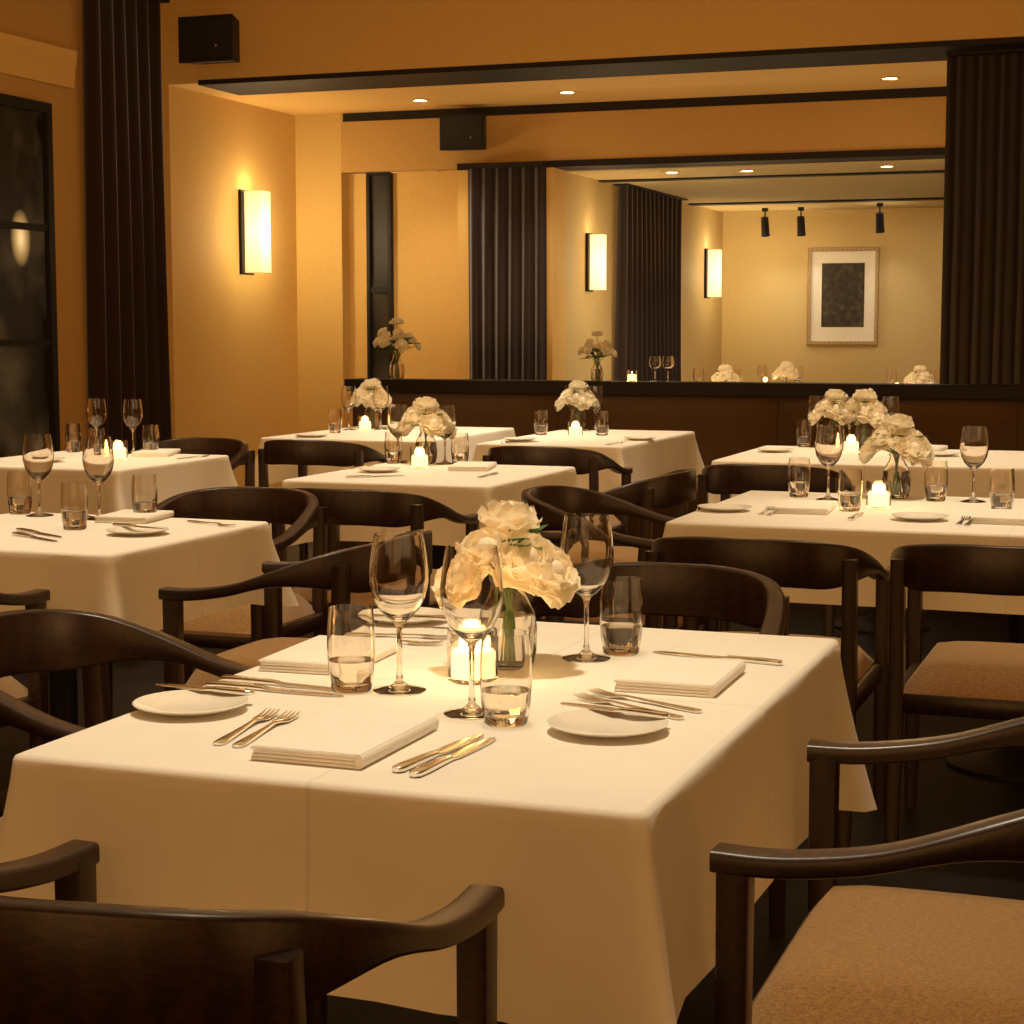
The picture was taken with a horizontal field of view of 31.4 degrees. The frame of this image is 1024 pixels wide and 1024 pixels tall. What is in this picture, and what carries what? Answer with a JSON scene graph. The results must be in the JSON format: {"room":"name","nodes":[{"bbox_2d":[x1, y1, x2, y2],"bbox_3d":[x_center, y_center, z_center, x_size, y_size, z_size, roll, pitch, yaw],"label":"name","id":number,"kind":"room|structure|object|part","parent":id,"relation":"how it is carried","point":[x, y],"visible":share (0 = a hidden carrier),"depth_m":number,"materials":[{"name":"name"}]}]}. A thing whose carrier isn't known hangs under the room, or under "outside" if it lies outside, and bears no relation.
{"room":"restaurant dining room","nodes":[
{"label":"restaurant dining room","id":0,"kind":"room"},
{"bbox_2d":[0,0,87,450],"bbox_3d":[-4.634,-1.054,6.274,0.300,3.450,12.560,2,6,20],"label":"wall","id":1,"kind":"structure","parent":0,"point":[58,23],"depth_m":11.08,"materials":[{"name":"paint"}]},
{"bbox_2d":[0,93,59,457],"bbox_3d":[-2.987,-1.293,10.284,0.050,2.148,1.370,2,6,20],"label":"window","id":2,"kind":"structure","parent":1,"relation":"in","point":[29,388],"depth_m":10.69,"materials":[{"name":"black glass"}]},
{"bbox_2d":[0,32,76,88],"bbox_3d":[-3.206,-2.533,9.556,0.050,0.220,3.200,2,6,20],"label":"beam","id":3,"kind":"structure","parent":1,"relation":"in","point":[25,58],"depth_m":10.68,"materials":[{"name":"paint"}]},
{"bbox_2d":[162,85,298,487],"bbox_3d":[-2.076,-1.465,13.150,0.400,2.900,2.126,2,6,20],"label":"wall","id":4,"kind":"structure","parent":0,"point":[233,348],"depth_m":12.75,"materials":[{"name":"paint"}]},
{"bbox_2d":[238,189,271,274],"bbox_3d":[-1.818,-1.989,12.953,0.182,0.597,0.188,2,6,20],"label":"sconce","id":5,"kind":"object","parent":4,"relation":"attached to","point":[254,207],"visible":0.98,"depth_m":12.88,"materials":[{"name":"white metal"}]},
{"bbox_2d":[349,170,457,426],"bbox_3d":[-0.761,-1.316,13.730,0.932,2.488,0.170,2,6,20],"label":"wall","id":6,"kind":"structure","parent":0,"point":[425,216],"depth_m":13.57,"materials":[{"name":"paint"}]},
{"bbox_2d":[366,170,438,377],"bbox_3d":[-0.824,-1.748,13.565,0.572,1.940,0.100,2,6,20],"label":"window","id":7,"kind":"structure","parent":6,"relation":"in","point":[380,249],"depth_m":13.64,"materials":[{"name":"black glass"}]},
{"bbox_2d":[0,542,1023,1023],"bbox_3d":[1.165,0.544,8.230,9.976,0.120,19.885,2,6,20],"label":"floor","id":8,"kind":"structure","parent":0,"point":[948,798],"depth_m":5.00,"materials":[{"name":"carpet"}]},
{"bbox_2d":[0,589,49,748],"bbox_3d":[-1.505,0.477,4.327,0.596,0.791,0.576,2,6,20],"label":"chair","id":9,"kind":"object","parent":8,"relation":"on","point":[35,694],"visible":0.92,"depth_m":4.46,"materials":[{"name":"brown wood"}]},
{"bbox_2d":[0,398,237,514],"bbox_3d":[-1.791,0.034,7.724,0.981,0.995,1.031,2,6,20],"label":"table","id":10,"kind":"object","parent":8,"relation":"on","point":[174,471],"visible":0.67,"depth_m":7.59,"materials":[{"name":"white fabric"}]},
{"bbox_2d":[0,434,298,816],"bbox_3d":[-1.235,0.307,4.996,0.981,0.995,0.961,2,6,20],"label":"table","id":11,"kind":"object","parent":8,"relation":"on","point":[126,564],"visible":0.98,"depth_m":4.89,"materials":[{"name":"white fabric"}]},
{"bbox_3d":[-1.003,0.052,4.879,0.166,0.015,0.166,2,6,20],"label":"plate","id":12,"kind":"part","parent":11,"relation":"part of","materials":[{"name":"white ceramic"}]},
{"bbox_2d":[0,609,326,1023],"bbox_3d":[-0.698,0.592,3.175,0.576,0.791,0.596,2,6,20],"label":"chair","id":13,"kind":"object","parent":8,"relation":"on","point":[92,645],"visible":0.33,"depth_m":3.38,"materials":[{"name":"brown wood"}]},
{"bbox_2d":[137,437,254,486],"bbox_3d":[-1.524,0.065,8.451,0.596,0.791,0.576,2,6,20],"label":"chair","id":14,"kind":"object","parent":8,"relation":"on","point":[238,452],"visible":0.27,"depth_m":8.63,"materials":[{"name":"brown wood"}]},
{"bbox_2d":[108,486,327,718],"bbox_3d":[-0.908,0.337,5.723,0.596,0.791,0.576,2,6,20],"label":"chair","id":15,"kind":"object","parent":8,"relation":"on","point":[301,512],"visible":0.48,"depth_m":5.77,"materials":[{"name":"brown wood"}]},
{"bbox_2d":[0,839,504,1023],"bbox_3d":[-0.379,0.715,1.940,0.596,0.791,0.576,2,6,20],"label":"chair","id":16,"kind":"object","parent":8,"relation":"on","point":[74,952],"visible":1,"depth_m":1.63,"materials":[{"name":"brown wood"}]},
{"bbox_2d":[158,529,431,690],"bbox_3d":[-0.502,0.441,4.687,0.576,0.791,0.596,2,6,20],"label":"chair","id":17,"kind":"object","parent":8,"relation":"on","point":[342,575],"visible":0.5,"depth_m":4.46,"materials":[{"name":"brown wood"}]},
{"bbox_2d":[258,440,406,560],"bbox_3d":[-0.882,0.033,8.765,0.596,0.791,0.576,2,6,20],"label":"chair","id":18,"kind":"object","parent":8,"relation":"on","point":[302,454],"visible":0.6,"depth_m":8.48,"materials":[{"name":"brown wood"}]},
{"bbox_2d":[271,488,479,609],"bbox_3d":[-0.476,0.293,6.164,0.596,0.791,0.576,2,6,20],"label":"chair","id":19,"kind":"object","parent":8,"relation":"on","point":[366,507],"visible":0.38,"depth_m":5.86,"materials":[{"name":"brown wood"}]},
{"bbox_2d":[255,378,515,485],"bbox_3d":[-0.634,-0.190,9.766,1.023,1.036,1.466,2,6,20],"label":"table","id":20,"kind":"object","parent":8,"relation":"on","point":[370,429],"visible":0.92,"depth_m":9.64,"materials":[{"name":"white fabric"}]},
{"bbox_3d":[-1.024,-0.392,9.321,0.166,0.015,0.166,2,6,20],"label":"plate","id":21,"kind":"part","parent":20,"relation":"part of","materials":[{"name":"white ceramic"}]},
{"bbox_2d":[350,378,391,428],"bbox_3d":[-0.790,-0.610,10.171,0.241,0.281,0.240,2,6,20],"label":"vase","id":22,"kind":"object","parent":20,"relation":"on","point":[364,395],"depth_m":10.11,"materials":[{"name":"clear glass"}]},
{"bbox_2d":[269,396,579,568],"bbox_3d":[-0.293,0.088,7.005,0.938,1.031,1.119,2,6,20],"label":"table","id":23,"kind":"object","parent":8,"relation":"on","point":[461,484],"visible":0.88,"depth_m":6.90,"materials":[{"name":"white fabric"}]},
{"bbox_3d":[-0.513,-0.162,7.023,0.166,0.015,0.166,2,6,20],"label":"plate","id":24,"kind":"part","parent":23,"relation":"part of","materials":[{"name":"white ceramic"}]},
{"bbox_2d":[396,396,457,464],"bbox_3d":[-0.356,-0.336,7.451,0.246,0.276,0.235,2,6,20],"label":"vase","id":25,"kind":"object","parent":23,"relation":"on","point":[440,420],"depth_m":7.40,"materials":[{"name":"clear glass"}]},
{"bbox_2d":[0,499,876,1023],"bbox_3d":[-0.033,0.507,2.817,0.981,1.031,1.388,2,6,20],"label":"table","id":26,"kind":"object","parent":8,"relation":"on","point":[586,797],"visible":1,"depth_m":2.33,"materials":[{"name":"white fabric"}]},
{"bbox_3d":[-0.462,0.278,2.617,0.166,0.015,0.166,2,6,20],"label":"plate","id":27,"kind":"part","parent":26,"relation":"part of","materials":[{"name":"white ceramic"}]},
{"bbox_3d":[-0.200,0.198,3.422,0.166,0.015,0.166,2,6,20],"label":"plate","id":28,"kind":"part","parent":26,"relation":"part of","materials":[{"name":"white ceramic"}]},
{"bbox_2d":[430,499,580,671],"bbox_3d":[-0.012,0.116,2.936,0.239,0.276,0.225,-1,6,-14],"label":"vase","id":29,"kind":"object","parent":26,"relation":"on","point":[530,563],"depth_m":2.90,"materials":[{"name":"clear glass"}]},
{"bbox_3d":[0.130,0.292,2.480,0.166,0.015,0.166,2,6,20],"label":"plate","id":30,"kind":"part","parent":26,"relation":"part of","materials":[{"name":"white ceramic"}]},
{"bbox_2d":[483,446,632,546],"bbox_3d":[0.190,0.080,8.301,0.596,0.791,0.576,2,6,20],"label":"chair","id":31,"kind":"object","parent":8,"relation":"on","point":[591,463],"visible":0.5,"depth_m":8.02,"materials":[{"name":"brown wood"}]},
{"bbox_2d":[472,380,704,491],"bbox_3d":[0.406,-0.146,9.351,0.860,1.031,1.537,2,6,20],"label":"table","id":32,"kind":"object","parent":8,"relation":"on","point":[645,454],"visible":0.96,"depth_m":9.28,"materials":[{"name":"white fabric"}]},
{"bbox_3d":[0.040,-0.358,8.985,0.166,0.015,0.166,2,6,20],"label":"plate","id":33,"kind":"part","parent":32,"relation":"part of","materials":[{"name":"white ceramic"}]},
{"bbox_2d":[553,380,600,430],"bbox_3d":[0.352,-0.587,9.960,0.239,0.276,0.225,2,6,20],"label":"vase","id":34,"kind":"object","parent":32,"relation":"on","point":[576,398],"depth_m":9.92,"materials":[{"name":"clear glass"}]},
{"bbox_3d":[0.637,-0.366,9.066,0.166,0.015,0.166,2,6,20],"label":"plate","id":35,"kind":"part","parent":32,"relation":"part of","materials":[{"name":"white ceramic"}]},
{"bbox_2d":[524,468,695,591],"bbox_3d":[0.386,0.233,6.771,0.576,0.791,0.596,2,6,20],"label":"chair","id":36,"kind":"object","parent":8,"relation":"on","point":[677,488],"visible":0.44,"depth_m":6.48,"materials":[{"name":"brown wood"}]},
{"bbox_2d":[521,485,718,631],"bbox_3d":[0.325,0.324,5.860,0.576,0.791,0.596,2,6,20],"label":"chair","id":37,"kind":"object","parent":8,"relation":"on","point":[553,505],"visible":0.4,"depth_m":6.01,"materials":[{"name":"brown wood"}]},
{"bbox_2d":[525,562,789,936],"bbox_3d":[0.265,0.531,3.782,0.596,0.791,0.576,2,6,20],"label":"chair","id":38,"kind":"object","parent":8,"relation":"on","point":[742,597],"visible":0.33,"depth_m":3.95,"materials":[{"name":"brown wood"}]},
{"bbox_2d":[340,394,1023,549],"bbox_3d":[2.578,-0.120,9.702,7.768,0.909,0.650,2,6,20],"label":"banquette","id":39,"kind":"object","parent":8,"relation":"on","point":[722,427],"visible":0.15,"depth_m":10.40,"materials":[{"name":"brown wood"}]},
{"bbox_2d":[353,393,1023,450],"bbox_3d":[2.699,-0.162,10.076,7.798,0.919,0.140,2,6,20],"label":"wall","id":40,"kind":"structure","parent":8,"relation":"on","point":[355,416],"depth_m":10.53,"materials":[{"name":"wood"}]},
{"bbox_2d":[344,318,1023,400],"bbox_3d":[2.683,-0.847,10.008,7.828,0.458,0.294,2,6,20],"label":"ledge","id":41,"kind":"object","parent":40,"relation":"on","point":[398,340],"visible":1,"depth_m":10.63,"materials":[{"name":"black wood"}]},
{"bbox_2d":[372,318,422,379],"bbox_3d":[-0.710,-1.010,11.232,0.303,0.378,0.294,2,6,20],"label":"vase","id":42,"kind":"object","parent":41,"relation":"on","point":[400,340],"depth_m":11.21,"materials":[{"name":"clear glass"}]},
{"bbox_2d":[577,330,617,381],"bbox_3d":[0.510,-0.927,10.801,0.239,0.298,0.232,-5,8,-43],"label":"vase","id":43,"kind":"object","parent":41,"relation":"on","point":[603,349],"depth_m":10.77,"materials":[{"name":"clear glass"}]},
{"bbox_3d":[0.840,-0.840,10.688,0.072,0.149,0.072,2,6,20],"label":"glass","id":44,"kind":"part","parent":41,"relation":"part of","materials":[{"name":"clear glass"}]},
{"bbox_3d":[0.914,-0.838,10.662,0.072,0.149,0.072,2,6,20],"label":"glass","id":45,"kind":"part","parent":41,"relation":"part of","materials":[{"name":"clear glass"}]},
{"bbox_2d":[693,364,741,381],"bbox_3d":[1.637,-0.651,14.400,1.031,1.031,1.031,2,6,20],"label":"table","id":46,"kind":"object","parent":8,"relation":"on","point":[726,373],"visible":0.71,"depth_m":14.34,"materials":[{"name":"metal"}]},
{"bbox_2d":[711,364,741,381],"bbox_3d":[1.679,-1.030,14.396,0.235,0.276,0.246,4,7,35],"label":"flowers","id":47,"kind":"object","parent":46,"relation":"on","point":[725,373],"depth_m":14.33,"materials":[{"name":"white plant"}]},
{"bbox_2d":[645,536,889,847],"bbox_3d":[0.660,0.433,4.763,0.596,0.791,0.576,2,6,20],"label":"chair","id":48,"kind":"object","parent":8,"relation":"on","point":[802,564],"visible":0.38,"depth_m":4.49,"materials":[{"name":"brown wood"}]},
{"bbox_2d":[698,464,838,636],"bbox_3d":[1.045,0.188,7.218,0.596,0.791,0.576,2,6,20],"label":"chair","id":49,"kind":"object","parent":8,"relation":"on","point":[725,481],"visible":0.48,"depth_m":6.95,"materials":[{"name":"brown wood"}]},
{"bbox_2d":[662,413,1023,781],"bbox_3d":[1.517,0.247,5.416,2.031,1.031,1.225,2,6,20],"label":"table","id":50,"kind":"object","parent":8,"relation":"on","point":[880,521],"visible":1,"depth_m":5.40,"materials":[{"name":"white fabric"}]},
{"bbox_3d":[0.644,-0.012,5.516,0.166,0.015,0.166,2,6,20],"label":"plate","id":51,"kind":"part","parent":50,"relation":"part of","materials":[{"name":"white ceramic"}]},
{"bbox_2d":[857,413,936,498],"bbox_3d":[1.248,-0.183,5.925,0.246,0.276,0.235,2,6,20],"label":"vase","id":52,"kind":"object","parent":50,"relation":"on","point":[896,436],"depth_m":5.88,"materials":[{"name":"clear glass"}]},
{"bbox_3d":[1.176,0.015,5.249,0.166,0.015,0.166,2,6,20],"label":"plate","id":53,"kind":"part","parent":50,"relation":"part of","materials":[{"name":"white ceramic"}]},
{"bbox_2d":[696,388,1023,634],"bbox_3d":[1.621,-0.010,7.958,1.408,1.036,1.198,2,6,20],"label":"table","id":54,"kind":"object","parent":8,"relation":"on","point":[864,410],"visible":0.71,"depth_m":7.95,"materials":[{"name":"white fabric"}]},
{"bbox_3d":[1.181,-0.277,8.175,0.166,0.015,0.166,2,6,20],"label":"plate","id":55,"kind":"part","parent":54,"relation":"part of","materials":[{"name":"white ceramic"}]},
{"bbox_2d":[807,388,861,447],"bbox_3d":[1.494,-0.437,8.465,0.239,0.276,0.225,2,6,20],"label":"vase","id":56,"kind":"object","parent":54,"relation":"on","point":[842,409],"depth_m":8.40,"materials":[{"name":"clear glass"}]},
{"bbox_2d":[836,388,888,448],"bbox_3d":[1.622,-0.436,8.426,0.241,0.281,0.240,2,6,20],"label":"vase","id":57,"kind":"object","parent":54,"relation":"on","point":[862,409],"depth_m":8.35,"materials":[{"name":"clear glass"}]},
{"bbox_3d":[1.861,-0.251,7.915,0.166,0.015,0.166,2,6,20],"label":"plate","id":58,"kind":"part","parent":54,"relation":"part of","materials":[{"name":"white ceramic"}]},
{"bbox_2d":[709,717,1023,1023],"bbox_3d":[0.625,0.663,2.463,0.576,0.791,0.680,2,6,20],"label":"chair","id":59,"kind":"object","parent":8,"relation":"on","point":[862,954],"visible":1,"depth_m":2.32,"materials":[{"name":"brown wood"}]},
{"bbox_2d":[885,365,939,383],"bbox_3d":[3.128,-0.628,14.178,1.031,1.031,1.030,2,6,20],"label":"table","id":60,"kind":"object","parent":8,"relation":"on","point":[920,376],"visible":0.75,"depth_m":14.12,"materials":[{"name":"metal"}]},
{"bbox_2d":[902,365,933,383],"bbox_3d":[3.180,-1.009,14.184,0.239,0.276,0.225,-2,6,-23],"label":"flowers","id":61,"kind":"object","parent":60,"relation":"on","point":[921,376],"depth_m":14.12,"materials":[{"name":"white plant"}]},
{"bbox_2d":[884,544,1023,843],"bbox_3d":[1.251,0.449,4.607,0.596,0.791,0.576,2,6,20],"label":"chair","id":62,"kind":"object","parent":8,"relation":"on","point":[976,679],"visible":1,"depth_m":4.48,"materials":[{"name":"brown wood"}]},
{"bbox_2d":[213,61,946,114],"bbox_3d":[2.424,-2.874,11.659,9.576,0.200,1.572,2,6,20],"label":"ceiling","id":63,"kind":"structure","parent":0,"point":[805,80],"depth_m":12.18,"materials":[{"name":"paint"}]},
{"bbox_2d":[410,99,429,101],"bbox_3d":[-0.643,-2.877,12.731,0.138,0.006,0.138,2,6,20],"label":"recessed light","id":64,"kind":"object","parent":63,"relation":"in","point":[419,100],"visible":1,"depth_m":12.73,"materials":[{"name":"paint"}]},
{"bbox_2d":[557,91,576,93],"bbox_3d":[0.372,-2.834,12.303,0.138,0.006,0.138,2,6,20],"label":"recessed light","id":65,"kind":"object","parent":63,"relation":"in","point":[567,92],"visible":1,"depth_m":12.31,"materials":[{"name":"paint"}]},
{"bbox_2d":[879,77,900,79],"bbox_3d":[2.412,-2.766,11.620,0.138,0.006,0.138,2,6,20],"label":"recessed light","id":66,"kind":"object","parent":63,"relation":"in","point":[890,78],"visible":1,"depth_m":11.62,"materials":[{"name":"paint"}]},
{"bbox_2d":[295,86,946,432],"bbox_3d":[2.783,-1.386,12.357,9.276,2.900,0.300,2,6,20],"label":"wall","id":67,"kind":"structure","parent":0,"point":[403,145],"depth_m":13.20,"materials":[{"name":"paint"}]},
{"bbox_2d":[440,113,485,150],"bbox_3d":[-0.326,-2.722,13.088,0.341,0.253,0.209,2,6,20],"label":"speaker","id":68,"kind":"object","parent":67,"relation":"attached to","point":[460,132],"visible":1,"depth_m":12.99},
{"bbox_2d":[343,87,945,121],"bbox_3d":[2.917,-2.775,12.006,8.878,0.061,0.007,2,6,20],"label":"beam","id":69,"kind":"structure","parent":67,"relation":"attached to","point":[708,101],"depth_m":12.68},
{"bbox_2d":[457,147,944,170],"bbox_3d":[3.396,-2.387,12.027,7.966,0.047,0.310,2,6,20],"label":"ceiling beam","id":70,"kind":"structure","parent":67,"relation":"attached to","point":[773,158],"depth_m":12.55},
{"bbox_2d":[465,161,547,379],"bbox_3d":[-0.043,-1.269,13.163,0.594,2.468,0.106,2,6,20],"label":"curtain","id":71,"kind":"object","parent":70,"relation":"hanging from","point":[507,229],"visible":0.67,"depth_m":13.11,"materials":[{"name":"fabric"}]},
{"bbox_2d":[565,172,722,381],"bbox_3d":[1.091,-1.547,15.740,0.300,2.548,4.900,2,6,20],"label":"wall","id":72,"kind":"structure","parent":0,"point":[591,206],"depth_m":14.41,"materials":[{"name":"paint"}]},
{"bbox_2d":[585,233,606,291],"bbox_3d":[0.643,-1.895,13.825,0.138,0.438,0.140,2,6,20],"label":"sconce","id":73,"kind":"object","parent":72,"relation":"attached to","point":[595,261],"visible":1,"depth_m":13.77,"materials":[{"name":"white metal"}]},
{"bbox_2d":[704,248,721,297],"bbox_3d":[1.912,-2.264,17.282,0.146,0.467,0.149,2,6,20],"label":"sconce","id":74,"kind":"object","parent":72,"relation":"attached to","point":[712,271],"visible":1,"depth_m":17.23,"materials":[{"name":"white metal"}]},
{"bbox_2d":[566,159,944,211],"bbox_3d":[4.541,-2.706,14.523,7.534,0.200,5.200,2,6,20],"label":"ceiling","id":75,"kind":"structure","parent":0,"point":[929,185],"depth_m":14.44,"materials":[{"name":"paint"}]},
{"bbox_2d":[613,183,687,380],"bbox_3d":[1.175,-1.476,15.336,0.126,2.448,1.860,2,6,20],"label":"curtain","id":76,"kind":"object","parent":75,"relation":"hanging from","point":[648,288],"visible":0.52,"depth_m":15.06,"materials":[{"name":"fabric"}]},
{"bbox_2d":[663,171,680,173],"bbox_3d":[1.169,-2.479,13.299,0.138,0.006,0.138,2,6,20],"label":"recessed light","id":77,"kind":"object","parent":75,"relation":"in","point":[672,172],"visible":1,"depth_m":13.31,"materials":[{"name":"paint"}]},
{"bbox_2d":[738,170,755,171],"bbox_3d":[1.700,-2.467,13.174,0.138,0.006,0.138,2,6,20],"label":"recessed light","id":78,"kind":"object","parent":75,"relation":"in","point":[746,170],"visible":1,"depth_m":13.17,"materials":[{"name":"glass"}]},
{"bbox_2d":[761,208,769,236],"bbox_3d":[2.399,-2.740,17.246,0.084,0.273,0.129,2,6,20],"label":"spotlight","id":79,"kind":"object","parent":75,"relation":"attached to","point":[765,231],"visible":1,"depth_m":17.22,"materials":[{"name":"black metal"}]},
{"bbox_2d":[598,170,944,182],"bbox_3d":[4.082,-2.436,12.841,7.234,0.022,0.120,2,6,20],"label":"track","id":80,"kind":"object","parent":75,"relation":"attached to","point":[777,176],"visible":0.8,"depth_m":13.57,"materials":[{"name":"black metal"}]},
{"bbox_2d":[797,207,805,235],"bbox_3d":[2.721,-2.729,17.130,0.084,0.273,0.129,2,6,20],"label":"spotlight","id":81,"kind":"object","parent":75,"relation":"attached to","point":[801,231],"visible":1,"depth_m":17.10,"materials":[{"name":"black metal"}]},
{"bbox_2d":[688,197,943,205],"bbox_3d":[5.033,-2.695,15.441,7.234,0.024,0.160,2,6,20],"label":"track","id":82,"kind":"object","parent":75,"relation":"attached to","point":[818,201],"visible":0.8,"depth_m":16.24,"materials":[{"name":"black metal"}]},
{"bbox_2d":[875,203,884,232],"bbox_3d":[3.349,-2.673,16.574,0.084,0.273,0.129,2,6,20],"label":"spotlight","id":83,"kind":"object","parent":75,"relation":"attached to","point":[879,221],"visible":1,"depth_m":16.54,"materials":[{"name":"black metal"}]},
{"bbox_2d":[877,165,896,167],"bbox_3d":[2.638,-2.431,12.812,0.138,0.006,0.138,2,6,20],"label":"recessed light","id":84,"kind":"object","parent":75,"relation":"in","point":[887,166],"visible":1,"depth_m":12.79,"materials":[{"name":"paint"}]},
{"bbox_2d":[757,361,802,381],"bbox_3d":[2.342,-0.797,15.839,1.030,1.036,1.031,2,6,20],"label":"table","id":85,"kind":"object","parent":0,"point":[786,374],"visible":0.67,"depth_m":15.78,"materials":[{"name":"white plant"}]},
{"bbox_2d":[771,361,798,381],"bbox_3d":[2.390,-1.176,15.828,0.240,0.281,0.241,-5,7,-39],"label":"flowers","id":86,"kind":"object","parent":85,"relation":"on","point":[785,373],"depth_m":15.78,"materials":[{"name":"white plant"}]},
{"bbox_2d":[721,207,943,383],"bbox_3d":[5.379,-1.667,16.940,7.534,2.548,0.300,2,6,20],"label":"wall","id":87,"kind":"structure","parent":0,"point":[764,300],"depth_m":17.61,"materials":[{"name":"paint"}]},
{"bbox_2d":[806,247,879,344],"bbox_3d":[3.184,-2.076,17.523,0.684,0.932,0.035,2,6,20],"label":"picture frame","id":88,"kind":"object","parent":87,"relation":"attached to","point":[842,295],"visible":0.98,"depth_m":17.52,"materials":[{"name":"white paper"}]},
{"bbox_3d":[-0.088,-2.706,4.446,9.976,0.200,12.560,2,6,20],"label":"ceiling","id":89,"kind":"structure","parent":0,"visible":0},
{"bbox_2d":[82,0,171,451],"bbox_3d":[-2.439,-1.599,11.622,0.126,3.430,0.894,2,6,20],"label":"curtain","id":90,"kind":"object","parent":89,"relation":"hanging from","point":[127,347],"visible":0.85,"depth_m":11.52,"materials":[{"name":"fabric"}]},
{"bbox_2d":[160,0,1023,94],"bbox_3d":[2.014,-3.050,10.655,9.676,0.750,0.553,2,6,20],"label":"beam","id":91,"kind":"structure","parent":89,"relation":"attached to","point":[287,37],"depth_m":11.06,"materials":[{"name":"paint"}]},
{"bbox_2d":[178,14,239,64],"bbox_3d":[-1.911,-3.018,11.671,0.389,0.288,0.238,2,6,20],"label":"speaker","id":92,"kind":"object","parent":91,"relation":"attached to","point":[208,39],"visible":0.98,"depth_m":11.57},
{"bbox_2d":[198,36,1023,94],"bbox_3d":[2.305,-2.670,10.586,9.056,0.032,0.561,2,6,20],"label":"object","id":93,"kind":"structure","parent":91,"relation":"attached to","point":[926,51],"depth_m":11.11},
{"bbox_2d":[940,48,1023,384],"bbox_3d":[3.265,-1.198,10.382,1.600,2.880,0.124,2,6,20],"label":"curtain","id":94,"kind":"object","parent":93,"relation":"hanging from","point":[982,322],"visible":0.6,"depth_m":10.54,"materials":[{"name":"fabric"}]}
]}

